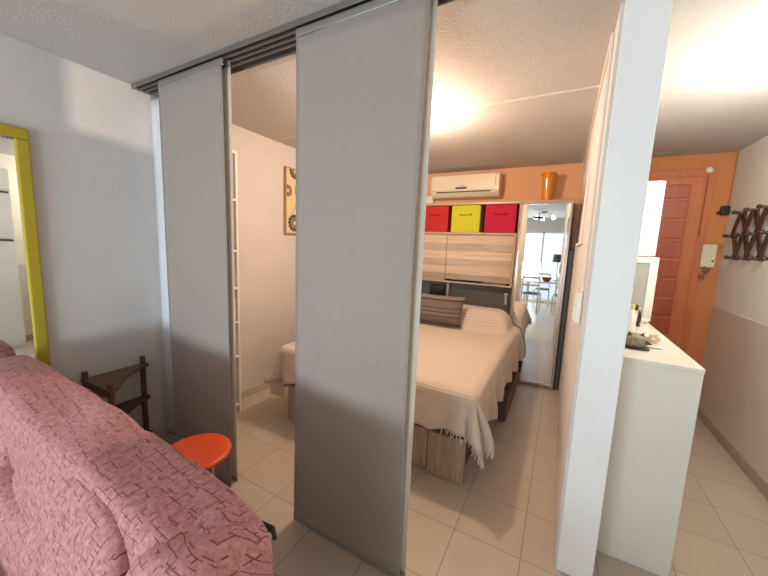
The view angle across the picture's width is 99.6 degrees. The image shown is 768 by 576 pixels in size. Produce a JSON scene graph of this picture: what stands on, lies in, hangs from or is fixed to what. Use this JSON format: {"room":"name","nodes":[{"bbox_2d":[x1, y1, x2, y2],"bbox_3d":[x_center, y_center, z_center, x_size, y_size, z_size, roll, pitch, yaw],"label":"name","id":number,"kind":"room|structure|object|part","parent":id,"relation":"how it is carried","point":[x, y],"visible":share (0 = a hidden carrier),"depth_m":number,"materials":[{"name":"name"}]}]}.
{"room":"studio apartment","nodes":[
{"label":"studio apartment","id":0,"kind":"room"},
{"bbox_2d":[0,34,295,429],"bbox_3d":[-1.951,-0.057,1.895,0.120,2.467,7.180,6,8,28],"label":"wall","id":1,"kind":"structure","parent":0,"point":[90,140],"depth_m":2.09,"materials":[{"name":"white paint"}]},
{"bbox_2d":[0,123,50,366],"bbox_3d":[-2.065,-0.020,1.530,0.028,1.580,0.648,6,8,28],"label":"wall mirror","id":2,"kind":"object","parent":1,"relation":"attached to","point":[23,321],"visible":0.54,"depth_m":1.72,"materials":[{"name":"yellow paint"}]},
{"bbox_3d":[-2.072,-0.021,1.534,0.012,1.480,0.548,6,8,28],"label":"mirror pane","id":3,"kind":"part","parent":2,"relation":"part of","materials":[{"name":"clear glass"}]},
{"bbox_2d":[153,382,270,436],"bbox_3d":[-1.941,1.135,2.018,0.012,0.075,6.940,6,8,28],"label":"baseboard","id":4,"kind":"structure","parent":1,"relation":"attached to","point":[163,429],"depth_m":3.12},
{"bbox_2d":[283,166,295,233],"bbox_3d":[-0.921,-0.910,3.466,0.032,0.669,0.374,6,8,28],"label":"wall picture","id":5,"kind":"object","parent":1,"relation":"attached to","point":[289,174],"visible":0.46,"depth_m":3.34,"materials":[{"name":"beige paper"}]},
{"bbox_2d":[0,0,767,173],"bbox_3d":[-0.161,-1.136,0.792,4.150,0.100,7.240,6,8,28],"label":"ceiling","id":6,"kind":"structure","parent":0,"point":[487,51],"depth_m":1.70,"materials":[{"name":"white paint"}]},
{"bbox_2d":[131,0,458,94],"bbox_3d":[-0.433,-1.181,1.540,2.651,0.024,0.166,6,8,28],"label":"rail","id":7,"kind":"object","parent":6,"relation":"attached to","point":[279,42],"visible":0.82,"depth_m":1.63,"materials":[{"name":"grey metal"}]},
{"bbox_2d":[150,93,175,435],"bbox_3d":[-1.356,-0.063,2.209,0.620,2.435,0.016,6,8,28],"label":"fabric panel","id":8,"kind":"object","parent":7,"relation":"hanging from","point":[170,416],"visible":0.21,"depth_m":2.33,"materials":[{"name":"white fabric"}]},
{"bbox_2d":[157,57,231,486],"bbox_3d":[-1.155,-0.027,1.989,0.634,2.435,0.032,6,8,29],"label":"fabric panel","id":9,"kind":"object","parent":7,"relation":"hanging from","point":[190,100],"visible":0.91,"depth_m":1.95,"materials":[{"name":"grey fabric"}]},
{"bbox_2d":[222,60,237,480],"bbox_3d":[-1.128,-0.029,2.018,0.598,2.435,0.016,6,8,28],"label":"fabric panel","id":10,"kind":"object","parent":7,"relation":"hanging from","point":[226,69],"visible":0.16,"depth_m":1.86,"materials":[{"name":"grey fabric"}]},
{"bbox_2d":[294,0,430,575],"bbox_3d":[-0.162,0.083,1.458,0.640,2.435,0.024,6,8,28],"label":"fabric panel","id":11,"kind":"object","parent":7,"relation":"hanging from","point":[361,69],"visible":1,"depth_m":1.42,"materials":[{"name":"grey fabric"}]},
{"bbox_2d":[400,0,437,575],"bbox_3d":[-0.122,0.082,1.476,0.614,2.435,0.016,6,8,28],"label":"panel frame","id":12,"kind":"object","parent":7,"relation":"hanging from","point":[426,125],"visible":0.1,"depth_m":1.32,"materials":[{"name":"silver metal"}]},
{"bbox_2d":[273,85,599,140],"bbox_3d":[0.093,-1.294,2.495,2.655,0.006,0.015,6,8,28],"label":"trim","id":13,"kind":"structure","parent":6,"relation":"attached to","point":[596,86],"depth_m":2.09,"materials":[{"name":"beige"}]},
{"bbox_2d":[663,57,767,76],"bbox_3d":[1.848,-1.100,1.549,1.038,0.006,0.015,6,8,28],"label":"trim","id":14,"kind":"structure","parent":6,"relation":"attached to","point":[764,58],"depth_m":1.64,"materials":[{"name":"beige"}]},
{"bbox_2d":[159,381,767,575],"bbox_3d":[-0.516,1.457,0.665,4.150,0.100,8.290,6,8,28],"label":"floor","id":15,"kind":"structure","parent":0,"point":[499,521],"depth_m":1.91,"materials":[{"name":"tile"}]},
{"bbox_2d":[81,356,152,432],"bbox_3d":[-1.659,0.835,2.123,0.320,0.665,0.360,6,8,28],"label":"stand","id":16,"kind":"object","parent":15,"relation":"on","point":[106,384],"visible":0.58,"depth_m":2.10,"materials":[{"name":"brown wood"}]},
{"bbox_3d":[-1.861,0.842,2.046,0.026,0.655,0.026,6,8,28],"label":"post","id":17,"kind":"part","parent":16,"relation":"part of","materials":[{"name":"brown wood"}]},
{"bbox_3d":[-1.727,0.607,1.950,0.260,0.045,0.013,6,8,28],"label":"rail","id":18,"kind":"part","parent":16,"relation":"part of","materials":[{"name":"brown wood"}]},
{"bbox_3d":[-1.606,0.874,1.932,0.026,0.640,0.026,6,8,28],"label":"post","id":19,"kind":"part","parent":16,"relation":"part of","materials":[{"name":"brown wood"}]},
{"bbox_3d":[-1.710,0.807,2.320,0.026,0.665,0.026,6,8,28],"label":"post","id":20,"kind":"part","parent":16,"relation":"part of","materials":[{"name":"brown wood"}]},
{"bbox_2d":[0,355,276,575],"bbox_3d":[-1.359,0.894,0.922,1.976,0.877,1.145,6,8,28],"label":"sofa","id":21,"kind":"object","parent":15,"relation":"on","point":[86,490],"visible":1,"depth_m":0.93,"materials":[{"name":"pink fabric"}]},
{"bbox_2d":[0,417,10,468],"bbox_3d":[-1.741,0.679,1.436,0.775,0.584,0.299,6,8,28],"label":"cushion","id":22,"kind":"object","parent":21,"relation":"on","point":[5,456],"depth_m":1.22,"materials":[{"name":"pink fabric"}]},
{"bbox_2d":[0,449,129,575],"bbox_3d":[-1.001,0.790,1.024,0.892,0.545,0.285,7,9,33],"label":"cushion","id":23,"kind":"object","parent":21,"relation":"on","point":[64,512],"depth_m":0.93,"materials":[{"name":"pink fabric"}]},
{"bbox_3d":[-0.344,0.681,0.930,0.102,0.049,0.030,5,8,20],"label":"recliner lever","id":24,"kind":"part","parent":21,"relation":"part of","materials":[{"name":"black plastic"}]},
{"bbox_2d":[171,433,231,475],"bbox_3d":[-0.942,1.031,1.640,0.320,0.453,0.320,6,8,28],"label":"stool","id":25,"kind":"object","parent":15,"relation":"on","point":[208,450],"visible":0.53,"depth_m":1.63,"materials":[{"name":"orange plastic"}]},
{"bbox_2d":[232,150,241,410],"bbox_3d":[-1.392,0.008,2.603,0.176,2.200,0.400,6,8,28],"label":"bookshelf","id":26,"kind":"object","parent":15,"relation":"on","point":[234,153],"visible":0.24,"depth_m":2.72,"materials":[{"name":"white laminate"}]},
{"bbox_2d":[288,372,516,484],"bbox_3d":[0.370,0.790,3.210,1.630,0.629,1.945,6,8,28],"label":"bed","id":27,"kind":"object","parent":15,"relation":"on","point":[442,455],"visible":0.1,"depth_m":2.16,"materials":[{"name":"brown wood"}]},
{"bbox_3d":[-0.704,0.977,2.727,0.240,0.297,0.035,6,8,28],"label":"panel","id":28,"kind":"part","parent":27,"relation":"part of","materials":[{"name":"grey wood"}]},
{"bbox_3d":[0.320,0.759,3.237,1.510,0.085,1.940,6,8,28],"label":"frame","id":29,"kind":"part","parent":27,"relation":"part of","materials":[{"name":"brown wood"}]},
{"bbox_2d":[264,304,524,468],"bbox_3d":[0.308,0.595,3.124,1.894,0.677,2.176,6,8,28],"label":"bedspread","id":30,"kind":"object","parent":27,"relation":"on","point":[463,372],"visible":0.53,"depth_m":2.47,"materials":[{"name":"beige fabric"}]},
{"bbox_2d":[420,293,464,327],"bbox_3d":[0.523,0.225,3.589,0.700,0.306,0.201,6,8,28],"label":"striped cushion","id":31,"kind":"object","parent":30,"relation":"on","point":[445,310],"visible":0.72,"depth_m":3.47,"materials":[{"name":"fabric"}]},
{"bbox_3d":[0.080,1.061,2.319,0.495,0.285,0.020,6,8,28],"label":"drawer","id":32,"kind":"part","parent":27,"relation":"part of","materials":[{"name":"grey wood"}]},
{"bbox_3d":[0.406,1.100,2.128,0.245,0.297,0.035,6,8,28],"label":"panel","id":33,"kind":"part","parent":27,"relation":"part of","materials":[{"name":"grey wood"}]},
{"bbox_3d":[1.175,1.027,3.174,0.140,0.200,0.730,6,8,28],"label":"drawer","id":34,"kind":"part","parent":27,"relation":"part of","materials":[{"name":"brown wood"}]},
{"bbox_2d":[421,201,521,317],"bbox_3d":[0.819,-0.028,4.173,1.608,2.045,0.283,6,8,28],"label":"shelf unit","id":35,"kind":"object","parent":15,"relation":"on","point":[479,268],"visible":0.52,"depth_m":3.90,"materials":[{"name":"brown wood"}]},
{"bbox_3d":[0.430,-0.418,4.207,0.778,0.567,0.018,6,8,28],"label":"door panel","id":36,"kind":"part","parent":35,"relation":"part of","materials":[{"name":"brown wood"}]},
{"bbox_2d":[430,284,445,295],"bbox_3d":[0.686,0.032,4.190,0.250,0.150,0.079,6,8,28],"label":"clock radio","id":37,"kind":"object","parent":35,"relation":"attached to","point":[435,289],"visible":0.91,"depth_m":4.17,"materials":[{"name":"black plastic"}]},
{"bbox_3d":[0.680,0.004,4.172,0.170,0.070,0.004,6,8,28],"label":"panel","id":38,"kind":"part","parent":37,"relation":"part of","materials":[{"name":"black plastic"}]},
{"bbox_2d":[425,206,451,231],"bbox_3d":[0.690,-0.869,4.139,0.340,0.314,0.288,6,8,28],"label":"storage box","id":39,"kind":"object","parent":35,"relation":"on","point":[438,218],"visible":0.76,"depth_m":4.02,"materials":[{"name":"red fabric"}]},
{"bbox_3d":[0.797,0.448,4.229,1.572,1.085,0.015,6,8,28],"label":"recess panel","id":40,"kind":"part","parent":35,"relation":"part of","materials":[{"name":"grey"}]},
{"bbox_2d":[451,205,485,232],"bbox_3d":[1.025,-0.832,3.958,0.340,0.314,0.288,6,8,28],"label":"storage box","id":41,"kind":"object","parent":35,"relation":"on","point":[465,218],"visible":0.91,"depth_m":3.85,"materials":[{"name":"yellow fabric"}]},
{"bbox_3d":[0.774,-0.368,4.020,1.568,0.590,0.022,6,8,28],"label":"trim","id":42,"kind":"part","parent":35,"relation":"part of","materials":[{"name":"brown wood"}]},
{"bbox_3d":[1.108,-0.353,3.840,0.761,0.547,0.018,6,8,28],"label":"door panel","id":43,"kind":"part","parent":35,"relation":"part of","materials":[{"name":"brown wood"}]},
{"bbox_2d":[484,204,519,232],"bbox_3d":[1.370,-0.794,3.772,0.336,0.314,0.288,6,8,28],"label":"storage box","id":44,"kind":"object","parent":35,"relation":"on","point":[503,218],"visible":0.9,"depth_m":3.66,"materials":[{"name":"red fabric"}]},
{"bbox_3d":[0.907,-0.574,4.224,1.572,0.920,0.006,6,8,28],"label":"panel","id":45,"kind":"part","parent":35,"relation":"part of","materials":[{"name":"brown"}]},
{"bbox_2d":[504,293,507,303],"bbox_3d":[1.419,0.127,3.777,0.043,0.123,0.118,5,8,19],"label":"reading lamp","id":46,"kind":"object","parent":35,"relation":"attached to","point":[505,294],"visible":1,"depth_m":3.74,"materials":[{"name":"white paint"}]},
{"bbox_3d":[1.521,0.061,3.803,0.012,2.020,0.270,6,8,28],"label":"panel","id":47,"kind":"part","parent":35,"relation":"part of","materials":[{"name":"brown wood"}]},
{"bbox_2d":[511,199,573,388],"bbox_3d":[1.743,0.074,3.671,0.496,2.046,0.289,6,8,28],"label":"mirror","id":48,"kind":"object","parent":15,"relation":"on","point":[545,225],"visible":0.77,"depth_m":3.54,"materials":[{"name":"mirror"}]},
{"bbox_2d":[541,172,556,199],"bbox_3d":[1.774,-1.090,3.515,0.148,0.300,0.148,6,8,28],"label":"vase","id":49,"kind":"object","parent":48,"relation":"on","point":[548,178],"visible":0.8,"depth_m":3.47,"materials":[{"name":"orange glass"}]},
{"bbox_2d":[553,250,573,389],"bbox_3d":[1.983,0.354,3.590,0.044,1.530,0.240,6,8,28],"label":"board","id":50,"kind":"object","parent":15,"relation":"on","point":[571,252],"visible":0.96,"depth_m":3.49,"materials":[{"name":"grey"}]},
{"bbox_2d":[596,323,705,575],"bbox_3d":[1.492,0.791,2.021,0.327,1.030,1.130,6,8,28],"label":"cabinet","id":51,"kind":"object","parent":15,"relation":"on","point":[659,393],"visible":0.78,"depth_m":1.52,"materials":[{"name":"beige paint"}]},
{"bbox_2d":[627,304,636,332],"bbox_3d":[1.522,0.186,2.003,0.060,0.175,0.060,6,8,28],"label":"bottle","id":52,"kind":"object","parent":51,"relation":"on","point":[632,316],"visible":0.52,"depth_m":1.98,"materials":[{"name":"white ceramic"}]},
{"bbox_2d":[625,331,651,350],"bbox_3d":[1.300,0.265,1.669,0.114,0.087,0.109,6,8,28],"label":"figurine","id":53,"kind":"object","parent":51,"relation":"on","point":[636,341],"visible":0.85,"depth_m":1.64,"materials":[{"name":"ceramic"}]},
{"bbox_2d":[635,304,642,325],"bbox_3d":[1.703,0.182,2.200,0.070,0.147,0.060,6,8,28],"label":"figurine","id":54,"kind":"object","parent":51,"relation":"on","point":[639,315],"visible":0.43,"depth_m":2.17,"materials":[{"name":"brown ceramic"}]},
{"bbox_2d":[640,318,649,323],"bbox_3d":[1.825,0.233,2.300,0.088,0.030,0.088,6,8,28],"label":"soap dish","id":55,"kind":"object","parent":51,"relation":"on","point":[643,320],"visible":0.59,"depth_m":2.27,"materials":[{"name":"white ceramic"}]},
{"bbox_2d":[631,257,659,321],"bbox_3d":[1.789,0.000,2.395,0.328,0.464,0.025,6,8,28],"label":"framed mirror","id":56,"kind":"object","parent":51,"relation":"on","point":[646,271],"visible":0.35,"depth_m":2.33,"materials":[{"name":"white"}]},
{"bbox_3d":[1.789,-0.001,2.395,0.238,0.387,0.011,6,8,28],"label":"panel","id":57,"kind":"part","parent":56,"relation":"part of","materials":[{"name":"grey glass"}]},
{"bbox_2d":[646,334,662,348],"bbox_3d":[1.404,0.275,1.687,0.080,0.072,0.060,6,8,28],"label":"figurine","id":58,"kind":"object","parent":51,"relation":"on","point":[657,339],"visible":0.91,"depth_m":1.68,"materials":[{"name":"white ceramic"}]},
{"bbox_2d":[427,151,738,375],"bbox_3d":[1.484,-0.197,4.035,3.850,2.467,0.120,6,8,28],"label":"wall","id":59,"kind":"structure","parent":0,"point":[725,162],"depth_m":3.17,"materials":[{"name":"paint"}]},
{"bbox_2d":[426,196,433,203],"bbox_3d":[0.594,-1.152,4.317,0.140,0.124,0.064,6,8,28],"label":"pipe cover","id":60,"kind":"object","parent":59,"relation":"attached to","point":[429,200],"visible":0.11,"depth_m":4.28,"materials":[{"name":"white plastic"}]},
{"bbox_2d":[431,172,502,199],"bbox_3d":[1.002,-1.245,4.000,0.835,0.275,0.199,6,8,28],"label":"air conditioner","id":61,"kind":"object","parent":59,"relation":"attached to","point":[484,185],"visible":1,"depth_m":3.91,"materials":[{"name":"beige plastic"}]},
{"bbox_2d":[436,190,490,192],"bbox_3d":[0.953,-1.171,3.945,0.665,0.012,0.012,6,8,28],"label":"outlet","id":62,"kind":"object","parent":61,"relation":"attached to","point":[437,191],"depth_m":3.93,"materials":[{"name":"white plastic"}]},
{"bbox_3d":[0.949,-1.275,3.923,0.770,0.180,0.011,6,8,28],"label":"panel","id":63,"kind":"part","parent":61,"relation":"part of","materials":[{"name":"beige plastic"}]},
{"bbox_2d":[638,168,716,353],"bbox_3d":[2.583,0.009,3.327,0.945,2.330,0.093,6,8,28],"label":"door","id":64,"kind":"structure","parent":59,"relation":"in","point":[679,246],"depth_m":3.14,"materials":[{"name":"orange wood"}]},
{"bbox_3d":[2.746,0.375,3.275,0.210,0.168,0.012,6,8,28],"label":"panel","id":65,"kind":"part","parent":64,"relation":"part of","materials":[{"name":"brown wood"}]},
{"bbox_3d":[2.754,0.186,3.251,0.210,0.168,0.012,6,8,28],"label":"panel","id":66,"kind":"part","parent":64,"relation":"part of","materials":[{"name":"brown wood"}]},
{"bbox_3d":[2.761,-0.002,3.226,0.210,0.168,0.012,6,8,28],"label":"panel","id":67,"kind":"part","parent":64,"relation":"part of","materials":[{"name":"brown wood"}]},
{"bbox_3d":[2.776,-0.378,3.177,0.210,0.168,0.012,6,8,28],"label":"panel","id":68,"kind":"part","parent":64,"relation":"part of","materials":[{"name":"brown wood"}]},
{"bbox_3d":[2.769,-0.190,3.202,0.210,0.168,0.012,6,8,28],"label":"panel","id":69,"kind":"part","parent":64,"relation":"part of","materials":[{"name":"brown wood"}]},
{"bbox_3d":[2.784,-0.567,3.153,0.210,0.168,0.012,6,8,28],"label":"panel","id":70,"kind":"part","parent":64,"relation":"part of","materials":[{"name":"brown wood"}]},
{"bbox_3d":[2.792,-0.755,3.128,0.210,0.168,0.012,6,8,28],"label":"panel","id":71,"kind":"part","parent":64,"relation":"part of","materials":[{"name":"brown wood"}]},
{"bbox_3d":[2.799,-0.923,3.106,0.210,0.128,0.012,6,8,28],"label":"panel","id":72,"kind":"part","parent":64,"relation":"part of","materials":[{"name":"brown wood"}]},
{"bbox_2d":[698,244,717,279],"bbox_3d":[3.043,-0.244,3.058,0.105,0.333,0.071,6,8,28],"label":"intercom","id":73,"kind":"object","parent":59,"relation":"attached to","point":[708,252],"visible":1,"depth_m":3.04,"materials":[{"name":"beige plastic"}]},
{"bbox_3d":[3.022,-0.143,3.067,0.080,0.130,0.048,6,8,28],"label":"cord","id":74,"kind":"part","parent":73,"relation":"part of","materials":[{"name":"brown plastic"}]},
{"bbox_2d":[706,167,713,172],"bbox_3d":[3.010,-1.091,2.998,0.055,0.055,0.049,6,8,28],"label":"sensor","id":75,"kind":"object","parent":59,"relation":"attached to","point":[709,169],"visible":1,"depth_m":2.98,"materials":[{"name":"white plastic"}]},
{"bbox_2d":[698,174,709,236],"bbox_3d":[2.990,-0.767,3.034,0.008,0.576,0.008,6,8,28],"label":"cable","id":76,"kind":"object","parent":75,"relation":"hanging from","point":[709,174],"visible":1,"depth_m":3.03,"materials":[{"name":"brown plastic"}]},
{"bbox_2d":[716,152,738,214],"bbox_3d":[3.124,-0.946,2.952,0.085,0.552,0.048,6,8,28],"label":"box","id":77,"kind":"object","parent":59,"relation":"attached to","point":[724,210],"visible":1,"depth_m":2.96,"materials":[{"name":"black plastic"}]},
{"bbox_2d":[553,1,625,566],"bbox_3d":[1.549,0.008,2.486,0.157,2.467,2.558,6,8,28],"label":"wall partition","id":78,"kind":"structure","parent":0,"point":[574,333],"depth_m":1.68,"materials":[{"name":"white paint"}]},
{"bbox_2d":[572,290,583,323],"bbox_3d":[0.939,0.090,1.574,0.033,0.150,0.100,6,8,28],"label":"light switch","id":79,"kind":"object","parent":78,"relation":"attached to","point":[578,298],"visible":0.99,"depth_m":1.53,"materials":[{"name":"white plastic"}]},
{"bbox_2d":[576,175,589,245],"bbox_3d":[1.476,-0.539,2.426,0.018,0.440,0.750,6,8,28],"label":"framed picture","id":80,"kind":"object","parent":78,"relation":"attached to","point":[584,195],"visible":0.99,"depth_m":2.13,"materials":[{"name":"beige"}]},
{"bbox_2d":[581,34,614,291],"bbox_3d":[0.971,-0.541,1.482,0.011,1.126,0.020,6,8,28],"label":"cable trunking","id":81,"kind":"object","parent":78,"relation":"attached to","point":[612,35],"visible":1,"depth_m":1.47,"materials":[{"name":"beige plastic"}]},
{"bbox_2d":[583,31,614,163],"bbox_3d":[1.569,-1.222,2.450,0.012,0.018,2.370,6,8,28],"label":"trim","id":82,"kind":"structure","parent":78,"relation":"attached to","point":[607,55],"depth_m":1.93,"materials":[{"name":"beige wood"}]},
{"bbox_2d":[638,181,665,256],"bbox_3d":[1.929,-0.524,2.570,0.318,0.530,0.465,6,8,28],"label":"upper cabinet","id":83,"kind":"object","parent":78,"relation":"attached to","point":[655,193],"visible":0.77,"depth_m":2.32,"materials":[{"name":"white laminate"}]},
{"bbox_3d":[2.060,-0.510,2.500,0.018,0.524,0.461,6,8,28],"label":"door","id":84,"kind":"part","parent":83,"relation":"part of","materials":[{"name":"white laminate"}]},
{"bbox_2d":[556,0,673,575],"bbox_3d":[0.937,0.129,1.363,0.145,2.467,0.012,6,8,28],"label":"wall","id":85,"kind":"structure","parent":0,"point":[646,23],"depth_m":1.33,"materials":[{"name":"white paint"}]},
{"bbox_2d":[713,135,767,325],"bbox_3d":[1.527,0.328,0.020,0.120,2.467,7.180,6,8,28],"label":"wall","id":86,"kind":"structure","parent":0,"point":[741,289],"depth_m":2.64,"materials":[{"name":"beige paint"}]},
{"bbox_2d":[697,406,767,499],"bbox_3d":[1.421,1.504,0.205,0.012,0.080,6.940,6,8,28],"label":"baseboard","id":87,"kind":"structure","parent":86,"relation":"attached to","point":[741,461],"depth_m":2.44,"materials":[{"name":"tile"}]},
{"bbox_2d":[699,306,767,483],"bbox_3d":[1.446,0.982,0.135,0.004,0.975,6.940,6,8,28],"label":"wainscoting","id":88,"kind":"structure","parent":86,"relation":"attached to","point":[734,391],"depth_m":2.51,"materials":[{"name":"paint"}]},
{"bbox_2d":[722,204,767,260],"bbox_3d":[2.736,-0.400,2.337,0.093,0.414,1.141,6,8,28],"label":"coat rack","id":89,"kind":"object","parent":86,"relation":"attached to","point":[756,235],"visible":1,"depth_m":2.53,"materials":[{"name":"brown wood"}]}
]}

